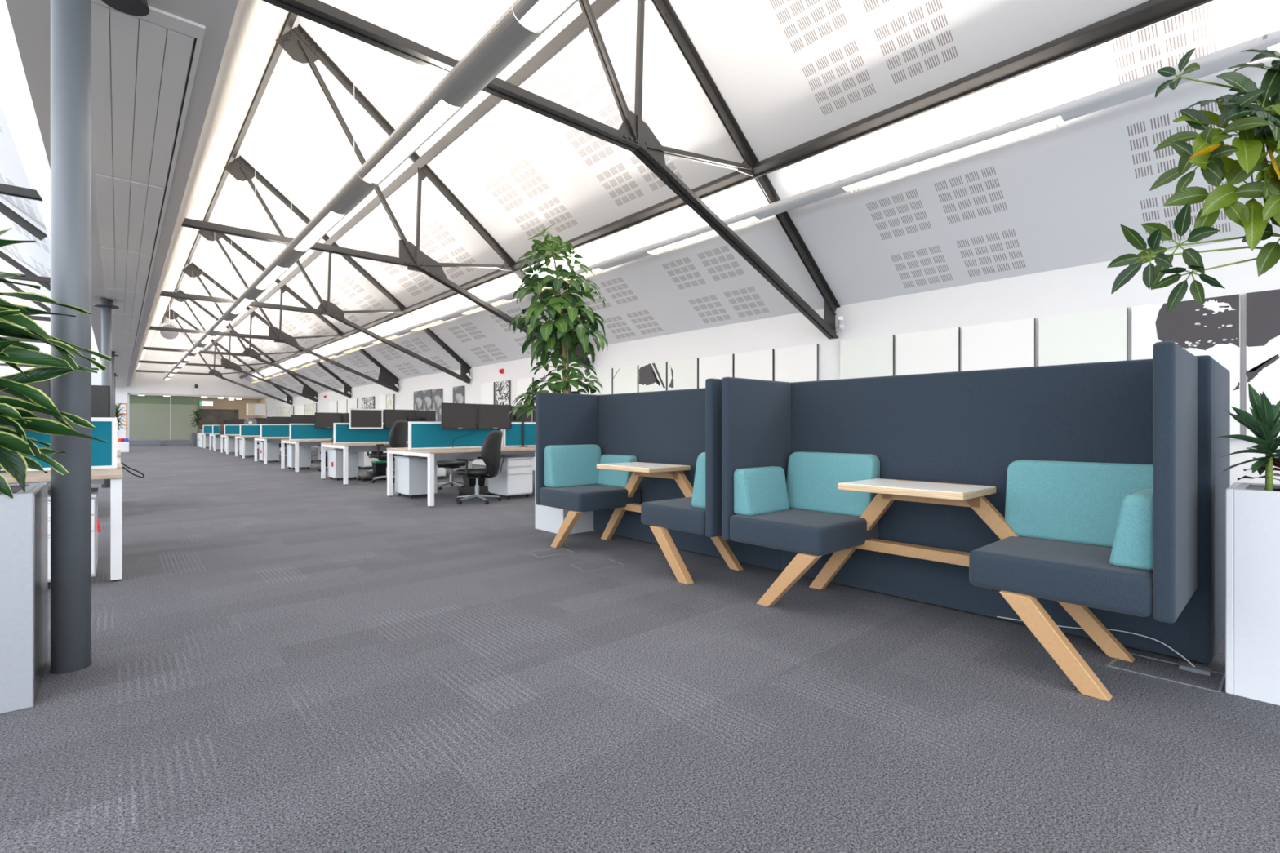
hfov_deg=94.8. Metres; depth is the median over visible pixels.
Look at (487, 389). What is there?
art panel
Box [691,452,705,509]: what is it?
cushion
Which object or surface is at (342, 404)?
art panel
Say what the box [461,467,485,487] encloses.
recycling bin
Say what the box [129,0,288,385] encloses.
skylight
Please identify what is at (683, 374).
art panel
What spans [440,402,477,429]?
monitor
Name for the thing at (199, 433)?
storage cabinet
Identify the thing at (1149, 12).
purlin
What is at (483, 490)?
base
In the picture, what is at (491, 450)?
chair
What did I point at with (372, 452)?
chair
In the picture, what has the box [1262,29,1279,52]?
linear light
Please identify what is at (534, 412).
monitor
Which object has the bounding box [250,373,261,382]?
linear light
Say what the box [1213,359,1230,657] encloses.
partition
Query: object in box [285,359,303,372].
linear light
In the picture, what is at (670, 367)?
print
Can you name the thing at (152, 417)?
glass wall
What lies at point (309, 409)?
art panel
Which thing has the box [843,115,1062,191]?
diffuser
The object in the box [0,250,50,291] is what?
rafter
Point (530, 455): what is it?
desk top
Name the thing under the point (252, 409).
upper cabinet
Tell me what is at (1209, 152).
plant
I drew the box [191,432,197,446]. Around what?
pot
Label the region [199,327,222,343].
linear light
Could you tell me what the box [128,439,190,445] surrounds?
floor
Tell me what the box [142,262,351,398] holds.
roof truss
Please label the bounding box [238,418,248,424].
monitor
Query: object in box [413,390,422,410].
art panel
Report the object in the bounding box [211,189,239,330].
linear light
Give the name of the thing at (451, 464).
chair
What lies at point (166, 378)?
linear light
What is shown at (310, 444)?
cable tray
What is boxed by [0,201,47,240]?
rafter
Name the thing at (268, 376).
linear light
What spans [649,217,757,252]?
diffuser
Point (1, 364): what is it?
bar
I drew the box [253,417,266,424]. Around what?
monitor
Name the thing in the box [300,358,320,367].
linear light
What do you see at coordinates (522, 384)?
art panel
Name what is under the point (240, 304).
diffuser
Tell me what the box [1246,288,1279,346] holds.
print
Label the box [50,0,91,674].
steel column
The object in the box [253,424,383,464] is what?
desk
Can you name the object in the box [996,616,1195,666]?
lead
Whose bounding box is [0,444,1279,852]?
floor
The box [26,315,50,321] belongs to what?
bar
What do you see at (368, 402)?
art panel
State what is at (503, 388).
art panel
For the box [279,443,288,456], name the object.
chair
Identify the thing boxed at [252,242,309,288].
linear light
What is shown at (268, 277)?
diffuser
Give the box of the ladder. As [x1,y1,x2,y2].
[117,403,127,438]
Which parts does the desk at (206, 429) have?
leg, screen frame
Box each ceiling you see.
[5,0,238,386]
[164,0,1279,399]
[199,396,264,399]
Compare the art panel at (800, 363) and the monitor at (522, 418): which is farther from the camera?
the monitor at (522, 418)
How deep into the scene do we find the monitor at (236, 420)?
26.50 m
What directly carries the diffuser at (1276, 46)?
attached to the linear light at (1273, 37)
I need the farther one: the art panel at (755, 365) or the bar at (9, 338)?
the bar at (9, 338)
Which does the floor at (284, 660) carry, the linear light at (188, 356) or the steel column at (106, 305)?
the steel column at (106, 305)
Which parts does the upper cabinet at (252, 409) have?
cabinet door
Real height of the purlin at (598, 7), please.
0.167 m
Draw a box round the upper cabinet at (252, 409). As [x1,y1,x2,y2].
[246,403,266,415]
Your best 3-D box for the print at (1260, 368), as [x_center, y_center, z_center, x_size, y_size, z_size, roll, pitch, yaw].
[5.417,-0.501,5.118,0.002,0.242,0.206,0,0,-42]
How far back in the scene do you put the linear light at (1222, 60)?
4.89 m
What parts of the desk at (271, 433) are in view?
leg, leg, screen frame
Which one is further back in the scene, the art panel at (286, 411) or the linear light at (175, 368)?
the art panel at (286, 411)
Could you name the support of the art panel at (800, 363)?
attached to the wall at (1087, 287)
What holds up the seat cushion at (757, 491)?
on the seating at (935, 531)
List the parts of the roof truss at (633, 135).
gusset plate, gusset plate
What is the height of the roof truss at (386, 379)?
4.796 m
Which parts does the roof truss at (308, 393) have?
gusset plate, gusset plate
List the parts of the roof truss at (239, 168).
gusset plate, gusset plate, gusset plate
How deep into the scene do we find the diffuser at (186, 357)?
21.83 m
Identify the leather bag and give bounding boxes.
[218,425,224,434]
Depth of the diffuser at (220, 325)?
14.71 m
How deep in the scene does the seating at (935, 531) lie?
3.15 m
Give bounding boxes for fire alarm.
[498,368,503,373]
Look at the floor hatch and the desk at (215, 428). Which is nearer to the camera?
the floor hatch
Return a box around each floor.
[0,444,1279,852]
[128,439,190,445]
[128,443,160,446]
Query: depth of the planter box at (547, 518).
5.91 m
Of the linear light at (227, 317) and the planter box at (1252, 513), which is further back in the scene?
the linear light at (227, 317)
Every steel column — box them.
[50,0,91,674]
[93,297,119,488]
[111,351,119,417]
[114,373,118,417]
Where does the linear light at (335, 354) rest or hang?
hanging from the ceiling at (790, 73)
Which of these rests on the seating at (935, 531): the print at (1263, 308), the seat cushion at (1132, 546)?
the seat cushion at (1132, 546)
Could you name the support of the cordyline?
in the planter box at (1252, 513)
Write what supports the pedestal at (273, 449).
on the floor at (284, 660)
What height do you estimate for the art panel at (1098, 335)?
1.290 m
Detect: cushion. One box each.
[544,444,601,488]
[597,454,636,488]
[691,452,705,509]
[733,466,789,515]
[786,451,879,516]
[1004,459,1152,546]
[1109,488,1152,570]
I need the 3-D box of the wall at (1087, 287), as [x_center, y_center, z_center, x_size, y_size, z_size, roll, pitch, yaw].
[-7.200,-0.432,19.611,0.250,2.985,48.900,0,0,-42]
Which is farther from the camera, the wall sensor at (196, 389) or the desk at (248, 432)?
the wall sensor at (196, 389)
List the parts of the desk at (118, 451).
screen frame, leg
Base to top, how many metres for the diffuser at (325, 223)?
0.022 m
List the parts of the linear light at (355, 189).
edge rail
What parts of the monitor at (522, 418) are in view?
arm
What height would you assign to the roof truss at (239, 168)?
4.796 m
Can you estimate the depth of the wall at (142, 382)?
34.26 m
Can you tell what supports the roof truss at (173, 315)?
attached to the ceiling at (790, 73)
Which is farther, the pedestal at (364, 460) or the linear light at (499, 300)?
the pedestal at (364, 460)
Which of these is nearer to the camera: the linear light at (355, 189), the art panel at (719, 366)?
the linear light at (355, 189)
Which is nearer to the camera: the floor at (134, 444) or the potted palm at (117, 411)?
the potted palm at (117, 411)
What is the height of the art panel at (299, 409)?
1.290 m
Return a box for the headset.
[407,409,414,421]
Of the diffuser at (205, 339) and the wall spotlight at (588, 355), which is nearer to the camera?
the wall spotlight at (588, 355)
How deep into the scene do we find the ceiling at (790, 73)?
7.15 m
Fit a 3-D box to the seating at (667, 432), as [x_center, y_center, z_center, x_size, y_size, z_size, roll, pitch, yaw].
[0.024,0.372,4.870,0.798,1.375,2.245,0,0,-42]
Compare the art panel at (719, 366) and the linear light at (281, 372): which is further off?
the linear light at (281, 372)
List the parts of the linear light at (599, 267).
edge rail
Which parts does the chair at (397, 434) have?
leg, arm post, seat, backrest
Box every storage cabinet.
[197,432,202,447]
[199,433,200,447]
[201,435,213,448]
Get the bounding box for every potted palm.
[115,402,129,438]
[186,408,206,446]
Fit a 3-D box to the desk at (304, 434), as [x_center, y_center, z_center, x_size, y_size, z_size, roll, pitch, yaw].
[-7.249,0.495,15.184,3.202,1.130,1.680,0,0,-42]
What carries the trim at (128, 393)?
attached to the wall at (142, 382)
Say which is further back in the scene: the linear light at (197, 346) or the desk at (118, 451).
the linear light at (197, 346)
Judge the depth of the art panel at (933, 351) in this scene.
7.24 m
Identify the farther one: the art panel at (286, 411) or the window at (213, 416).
the window at (213, 416)
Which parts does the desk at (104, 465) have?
screen frame, leg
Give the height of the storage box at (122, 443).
0.560 m
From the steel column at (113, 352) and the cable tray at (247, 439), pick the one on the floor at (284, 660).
the steel column at (113, 352)
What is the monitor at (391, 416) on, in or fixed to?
on the desk at (354, 440)
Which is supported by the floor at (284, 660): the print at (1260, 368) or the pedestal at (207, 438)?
the pedestal at (207, 438)
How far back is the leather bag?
25.10 m
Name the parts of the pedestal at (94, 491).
drawer, drawer, drawer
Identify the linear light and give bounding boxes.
[163,323,172,380]
[167,369,176,376]
[171,364,182,372]
[176,358,188,367]
[182,351,198,360]
[189,340,207,353]
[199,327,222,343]
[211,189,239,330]
[228,139,266,313]
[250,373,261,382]
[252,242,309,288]
[262,373,272,379]
[271,370,285,376]
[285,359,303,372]
[290,0,382,250]
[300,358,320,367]
[319,344,343,360]
[342,340,373,353]
[357,0,546,183]
[371,320,412,343]
[408,309,465,331]
[459,286,535,315]
[512,0,577,32]
[537,238,651,290]
[644,173,848,255]
[839,35,1267,192]
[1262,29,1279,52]
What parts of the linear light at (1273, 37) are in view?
edge rail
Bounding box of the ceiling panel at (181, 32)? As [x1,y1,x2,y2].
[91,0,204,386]
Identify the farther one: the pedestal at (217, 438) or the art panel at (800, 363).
the pedestal at (217, 438)
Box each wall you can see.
[0,0,101,375]
[0,321,275,438]
[129,395,199,444]
[199,398,266,432]
[275,232,1279,485]
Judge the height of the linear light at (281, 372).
0.377 m
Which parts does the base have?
rocker frame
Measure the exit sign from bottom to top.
0.260 m
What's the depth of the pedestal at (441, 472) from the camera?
11.84 m
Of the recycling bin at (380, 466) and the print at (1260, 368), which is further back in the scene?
the recycling bin at (380, 466)
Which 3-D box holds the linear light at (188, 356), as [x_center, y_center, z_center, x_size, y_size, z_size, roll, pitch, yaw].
[-16.425,-4.011,21.475,0.252,2.978,3.150,0,0,-42]
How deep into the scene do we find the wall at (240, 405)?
41.02 m
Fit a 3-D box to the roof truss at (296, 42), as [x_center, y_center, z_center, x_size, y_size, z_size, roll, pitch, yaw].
[-3.619,-3.622,10.210,6.894,4.796,0.150,0,0,-42]
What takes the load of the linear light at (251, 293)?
hanging from the ceiling at (790, 73)
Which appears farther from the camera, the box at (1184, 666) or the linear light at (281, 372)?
the linear light at (281, 372)
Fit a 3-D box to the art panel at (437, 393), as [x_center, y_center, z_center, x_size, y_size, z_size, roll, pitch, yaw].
[-6.352,-0.535,18.425,0.046,1.290,0.736,0,0,-42]
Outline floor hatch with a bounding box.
[569,558,626,571]
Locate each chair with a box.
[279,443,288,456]
[318,434,340,471]
[367,451,395,472]
[370,420,408,483]
[436,460,468,489]
[454,431,504,504]
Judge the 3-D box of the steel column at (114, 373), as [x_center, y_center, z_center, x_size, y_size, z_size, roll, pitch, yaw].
[-21.813,-0.578,24.362,0.330,3.275,0.330,0,0,-42]
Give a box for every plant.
[506,224,608,420]
[1106,48,1279,313]
[1237,452,1279,491]
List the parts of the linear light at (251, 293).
edge rail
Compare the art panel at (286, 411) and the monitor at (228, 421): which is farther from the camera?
the art panel at (286, 411)
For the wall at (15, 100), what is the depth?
4.86 m
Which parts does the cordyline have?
stem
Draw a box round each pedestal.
[48,488,98,582]
[205,435,213,447]
[213,436,224,450]
[224,437,239,453]
[239,439,254,457]
[258,441,279,462]
[286,444,311,469]
[318,446,334,461]
[327,448,358,480]
[358,451,379,469]
[394,455,436,498]
[436,465,445,479]
[488,455,533,498]
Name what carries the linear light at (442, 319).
hanging from the ceiling at (790, 73)
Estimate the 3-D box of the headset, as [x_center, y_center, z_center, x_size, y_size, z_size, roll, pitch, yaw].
[-4.622,-0.222,11.873,0.139,0.232,0.068,0,0,-42]
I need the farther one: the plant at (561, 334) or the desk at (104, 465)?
the plant at (561, 334)
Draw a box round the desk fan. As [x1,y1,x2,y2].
[244,417,256,424]
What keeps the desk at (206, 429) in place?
on the floor at (284, 660)
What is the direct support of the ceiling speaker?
attached to the ceiling at (30, 20)
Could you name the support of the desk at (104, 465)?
on the floor at (284, 660)
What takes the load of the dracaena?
in the planter box at (24, 517)
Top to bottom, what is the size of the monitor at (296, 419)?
0.668 m
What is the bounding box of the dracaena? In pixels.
[0,227,111,498]
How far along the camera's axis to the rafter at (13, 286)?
16.66 m
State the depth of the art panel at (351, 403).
25.05 m
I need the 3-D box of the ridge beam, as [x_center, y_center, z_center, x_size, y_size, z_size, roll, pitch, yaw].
[-11.388,-5.980,15.697,0.080,0.090,48.600,0,0,-42]
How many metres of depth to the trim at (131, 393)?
34.84 m
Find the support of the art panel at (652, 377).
attached to the wall at (1087, 287)
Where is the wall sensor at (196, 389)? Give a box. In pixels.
[194,384,198,392]
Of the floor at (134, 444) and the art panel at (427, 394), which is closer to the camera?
the art panel at (427, 394)
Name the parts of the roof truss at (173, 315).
gusset plate, gusset plate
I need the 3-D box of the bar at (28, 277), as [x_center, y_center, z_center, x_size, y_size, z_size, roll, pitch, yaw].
[-12.172,-2.770,10.243,3.380,0.100,0.140,0,0,-42]
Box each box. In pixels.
[0,482,48,714]
[117,438,128,452]
[527,547,574,557]
[534,451,594,534]
[1106,652,1225,693]
[1225,482,1279,706]
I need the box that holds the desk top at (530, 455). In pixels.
[417,453,534,461]
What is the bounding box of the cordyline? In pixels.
[1216,382,1279,490]
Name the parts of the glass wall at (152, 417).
glass pane, glass pane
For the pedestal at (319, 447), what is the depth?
17.67 m
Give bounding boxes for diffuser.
[184,355,192,360]
[191,346,202,353]
[201,335,214,343]
[214,320,231,330]
[231,298,253,313]
[256,266,287,288]
[294,211,344,250]
[363,99,459,182]
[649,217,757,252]
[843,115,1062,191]
[1267,43,1279,51]
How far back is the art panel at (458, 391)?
17.18 m
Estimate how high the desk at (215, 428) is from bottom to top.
1.130 m
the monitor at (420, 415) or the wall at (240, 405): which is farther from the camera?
the wall at (240, 405)
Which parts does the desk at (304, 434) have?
leg, rail, leg, screen frame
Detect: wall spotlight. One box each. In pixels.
[587,354,592,363]
[837,315,844,330]
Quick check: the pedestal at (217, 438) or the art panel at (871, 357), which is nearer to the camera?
the art panel at (871, 357)
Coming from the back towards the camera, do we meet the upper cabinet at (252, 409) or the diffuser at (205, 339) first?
the upper cabinet at (252, 409)
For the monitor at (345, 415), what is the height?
0.668 m
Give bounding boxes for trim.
[127,392,129,439]
[129,392,267,398]
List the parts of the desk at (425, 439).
leg, rail, leg, screen frame, screen frame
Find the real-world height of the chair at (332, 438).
1.000 m
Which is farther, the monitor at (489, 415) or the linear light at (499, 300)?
the linear light at (499, 300)
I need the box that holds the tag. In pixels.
[97,519,101,532]
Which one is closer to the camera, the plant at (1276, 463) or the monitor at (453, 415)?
the plant at (1276, 463)
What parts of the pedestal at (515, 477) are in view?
drawer, drawer, drawer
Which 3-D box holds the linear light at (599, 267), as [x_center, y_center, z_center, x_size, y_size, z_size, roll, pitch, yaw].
[-0.890,-2.732,9.896,0.212,0.377,3.150,0,0,-42]
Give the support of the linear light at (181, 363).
hanging from the ceiling at (790, 73)
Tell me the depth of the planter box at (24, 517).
2.20 m
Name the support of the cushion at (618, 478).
on the seating at (667, 432)
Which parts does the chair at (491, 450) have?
leg, leg, arm post, seat, leg, leg, backrest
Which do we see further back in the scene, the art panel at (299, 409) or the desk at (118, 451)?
the art panel at (299, 409)
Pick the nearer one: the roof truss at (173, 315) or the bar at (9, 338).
the bar at (9, 338)
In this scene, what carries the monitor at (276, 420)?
on the desk at (248, 432)
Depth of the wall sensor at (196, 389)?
34.77 m
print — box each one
[639,363,660,385]
[652,363,665,388]
[668,365,673,387]
[1155,293,1239,350]
[1233,382,1239,390]
[1245,354,1279,382]
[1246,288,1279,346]
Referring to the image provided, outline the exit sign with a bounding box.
[199,400,213,405]
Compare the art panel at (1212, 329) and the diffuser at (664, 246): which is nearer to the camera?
the art panel at (1212, 329)
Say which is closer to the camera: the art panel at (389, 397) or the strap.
the strap
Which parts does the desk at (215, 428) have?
leg, leg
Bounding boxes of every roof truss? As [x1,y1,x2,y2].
[135,309,293,404]
[138,289,318,402]
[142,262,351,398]
[148,229,399,392]
[159,155,471,383]
[181,24,591,368]
[262,0,839,339]
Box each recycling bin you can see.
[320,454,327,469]
[371,460,386,475]
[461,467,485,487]
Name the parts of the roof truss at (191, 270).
gusset plate, gusset plate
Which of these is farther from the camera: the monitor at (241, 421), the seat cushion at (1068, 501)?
the monitor at (241, 421)
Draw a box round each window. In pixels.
[0,103,97,371]
[199,408,238,428]
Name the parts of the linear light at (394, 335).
edge rail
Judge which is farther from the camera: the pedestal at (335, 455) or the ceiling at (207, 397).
the ceiling at (207, 397)
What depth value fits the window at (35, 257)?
10.17 m
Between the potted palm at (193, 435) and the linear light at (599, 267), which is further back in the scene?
the potted palm at (193, 435)
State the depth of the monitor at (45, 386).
4.15 m
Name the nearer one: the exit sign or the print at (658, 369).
the print at (658, 369)
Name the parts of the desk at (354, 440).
leg, rail, leg, screen frame, leg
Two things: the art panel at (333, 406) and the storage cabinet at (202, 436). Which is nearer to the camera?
the art panel at (333, 406)
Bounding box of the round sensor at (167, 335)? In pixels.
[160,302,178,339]
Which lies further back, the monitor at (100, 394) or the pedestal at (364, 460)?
the pedestal at (364, 460)
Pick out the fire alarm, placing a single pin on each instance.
(500, 371)
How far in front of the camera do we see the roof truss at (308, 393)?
27.20 m
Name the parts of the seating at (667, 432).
leg, wing panel, seat, leg, cross rail, rail, leg, seat, panel, leg, wing panel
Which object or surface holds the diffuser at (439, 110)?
attached to the linear light at (507, 38)
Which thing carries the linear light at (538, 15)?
hanging from the ceiling at (790, 73)
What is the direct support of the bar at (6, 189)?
attached to the wall at (15, 100)
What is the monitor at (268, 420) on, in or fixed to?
on the desk at (248, 432)
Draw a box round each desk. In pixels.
[0,417,122,582]
[116,421,120,462]
[200,425,217,448]
[208,425,225,451]
[220,424,241,454]
[235,424,260,458]
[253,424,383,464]
[280,423,333,472]
[320,422,471,484]
[386,421,535,506]
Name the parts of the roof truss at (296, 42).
gusset plate, gusset plate, gusset plate, gusset plate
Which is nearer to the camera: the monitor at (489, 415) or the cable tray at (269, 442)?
the monitor at (489, 415)
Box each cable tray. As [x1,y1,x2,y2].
[246,438,257,440]
[267,440,280,443]
[298,443,320,447]
[342,447,391,452]
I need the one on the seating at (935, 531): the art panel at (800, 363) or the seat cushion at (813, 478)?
the seat cushion at (813, 478)
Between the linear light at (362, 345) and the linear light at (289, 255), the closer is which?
the linear light at (289, 255)
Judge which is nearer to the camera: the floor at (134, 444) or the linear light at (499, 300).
the linear light at (499, 300)
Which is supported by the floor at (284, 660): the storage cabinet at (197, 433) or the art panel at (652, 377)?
the storage cabinet at (197, 433)
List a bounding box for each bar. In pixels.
[0,183,42,201]
[0,271,50,283]
[0,336,44,342]
[0,363,99,370]
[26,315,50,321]
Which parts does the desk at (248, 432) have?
leg, leg, screen frame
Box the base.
[457,485,493,497]
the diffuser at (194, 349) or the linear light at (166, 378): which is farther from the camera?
the linear light at (166, 378)
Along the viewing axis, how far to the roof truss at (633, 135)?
5.81 m
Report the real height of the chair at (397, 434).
1.178 m
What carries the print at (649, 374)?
attached to the art panel at (652, 377)
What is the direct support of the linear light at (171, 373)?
hanging from the ceiling at (790, 73)
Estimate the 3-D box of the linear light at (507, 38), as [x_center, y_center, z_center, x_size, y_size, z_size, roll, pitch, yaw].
[-1.748,-4.011,4.925,0.252,2.978,3.150,0,0,-42]
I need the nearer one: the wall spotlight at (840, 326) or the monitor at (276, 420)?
the wall spotlight at (840, 326)
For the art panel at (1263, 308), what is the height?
1.290 m
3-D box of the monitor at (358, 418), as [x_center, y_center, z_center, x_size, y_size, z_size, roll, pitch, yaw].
[-5.418,-0.008,11.524,0.624,0.672,0.326,0,0,-44]
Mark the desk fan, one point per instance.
(249, 421)
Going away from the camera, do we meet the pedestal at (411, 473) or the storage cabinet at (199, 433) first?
the pedestal at (411, 473)
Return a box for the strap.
[120,462,144,477]
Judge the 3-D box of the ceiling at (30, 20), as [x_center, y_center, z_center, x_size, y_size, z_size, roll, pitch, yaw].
[-12.795,-2.250,14.449,0.908,0.060,48.600,0,0,-42]
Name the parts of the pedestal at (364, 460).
drawer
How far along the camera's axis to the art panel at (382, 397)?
22.11 m
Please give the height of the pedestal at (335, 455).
0.603 m
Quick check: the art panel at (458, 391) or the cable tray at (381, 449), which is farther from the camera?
the art panel at (458, 391)
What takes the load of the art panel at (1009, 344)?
attached to the wall at (1087, 287)
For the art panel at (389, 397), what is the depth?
21.52 m
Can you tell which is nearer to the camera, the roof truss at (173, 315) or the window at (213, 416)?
the roof truss at (173, 315)
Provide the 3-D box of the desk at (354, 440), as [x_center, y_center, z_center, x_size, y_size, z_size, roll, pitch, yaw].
[-4.675,0.495,12.281,3.202,1.130,1.680,0,0,-42]
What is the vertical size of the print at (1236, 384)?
0.084 m
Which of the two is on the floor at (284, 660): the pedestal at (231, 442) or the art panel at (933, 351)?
the pedestal at (231, 442)
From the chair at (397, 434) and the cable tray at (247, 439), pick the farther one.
the cable tray at (247, 439)
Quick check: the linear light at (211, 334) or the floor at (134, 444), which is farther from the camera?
the floor at (134, 444)
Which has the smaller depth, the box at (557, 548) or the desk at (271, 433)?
the box at (557, 548)
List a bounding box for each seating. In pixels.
[535,377,781,584]
[721,341,1213,702]
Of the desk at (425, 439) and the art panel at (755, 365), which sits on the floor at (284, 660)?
the desk at (425, 439)
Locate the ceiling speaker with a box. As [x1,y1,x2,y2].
[101,0,149,16]
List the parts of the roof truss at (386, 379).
gusset plate, gusset plate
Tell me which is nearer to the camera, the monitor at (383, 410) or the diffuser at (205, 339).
the monitor at (383, 410)
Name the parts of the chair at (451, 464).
arm post, leg, seat, leg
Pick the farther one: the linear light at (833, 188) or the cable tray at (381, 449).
the cable tray at (381, 449)
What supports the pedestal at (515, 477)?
on the floor at (284, 660)
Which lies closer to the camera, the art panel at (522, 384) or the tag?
the tag
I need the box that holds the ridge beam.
[161,11,297,323]
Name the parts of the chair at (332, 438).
backrest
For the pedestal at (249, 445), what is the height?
0.603 m
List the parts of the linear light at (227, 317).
edge rail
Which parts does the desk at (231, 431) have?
leg, leg, screen frame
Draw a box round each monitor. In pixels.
[0,379,50,472]
[91,385,110,417]
[226,419,234,424]
[234,418,238,424]
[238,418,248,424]
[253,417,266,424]
[266,417,272,424]
[272,416,290,424]
[292,414,315,423]
[315,412,342,427]
[342,413,349,422]
[349,408,382,428]
[382,409,384,422]
[384,408,415,428]
[415,410,435,422]
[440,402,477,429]
[477,404,511,428]
[511,405,532,447]
[533,406,535,422]
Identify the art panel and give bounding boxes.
[275,405,293,417]
[294,404,304,415]
[304,403,316,415]
[328,400,337,413]
[337,399,346,413]
[346,398,358,413]
[361,395,374,408]
[379,395,386,409]
[386,394,394,409]
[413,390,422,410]
[422,389,431,410]
[431,388,442,422]
[453,385,464,403]
[480,382,494,404]
[495,380,511,404]
[516,377,533,422]
[590,368,613,395]
[613,364,638,394]
[638,361,667,392]
[667,358,698,390]
[698,353,733,388]
[734,349,773,381]
[774,343,818,382]
[840,334,894,379]
[896,327,959,375]
[961,318,1035,371]
[1039,306,1127,366]
[1131,293,1240,439]
[1245,288,1279,439]
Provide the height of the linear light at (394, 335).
0.377 m
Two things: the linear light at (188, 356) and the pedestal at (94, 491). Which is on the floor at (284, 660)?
the pedestal at (94, 491)
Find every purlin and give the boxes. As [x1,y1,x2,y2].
[203,0,617,351]
[239,0,1213,378]
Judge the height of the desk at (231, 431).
1.130 m
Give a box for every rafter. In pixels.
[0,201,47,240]
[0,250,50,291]
[0,277,50,312]
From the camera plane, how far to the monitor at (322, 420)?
14.50 m
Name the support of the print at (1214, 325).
attached to the art panel at (1212, 329)
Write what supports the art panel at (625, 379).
attached to the wall at (1087, 287)
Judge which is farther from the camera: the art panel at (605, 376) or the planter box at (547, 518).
the art panel at (605, 376)
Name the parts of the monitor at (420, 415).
arm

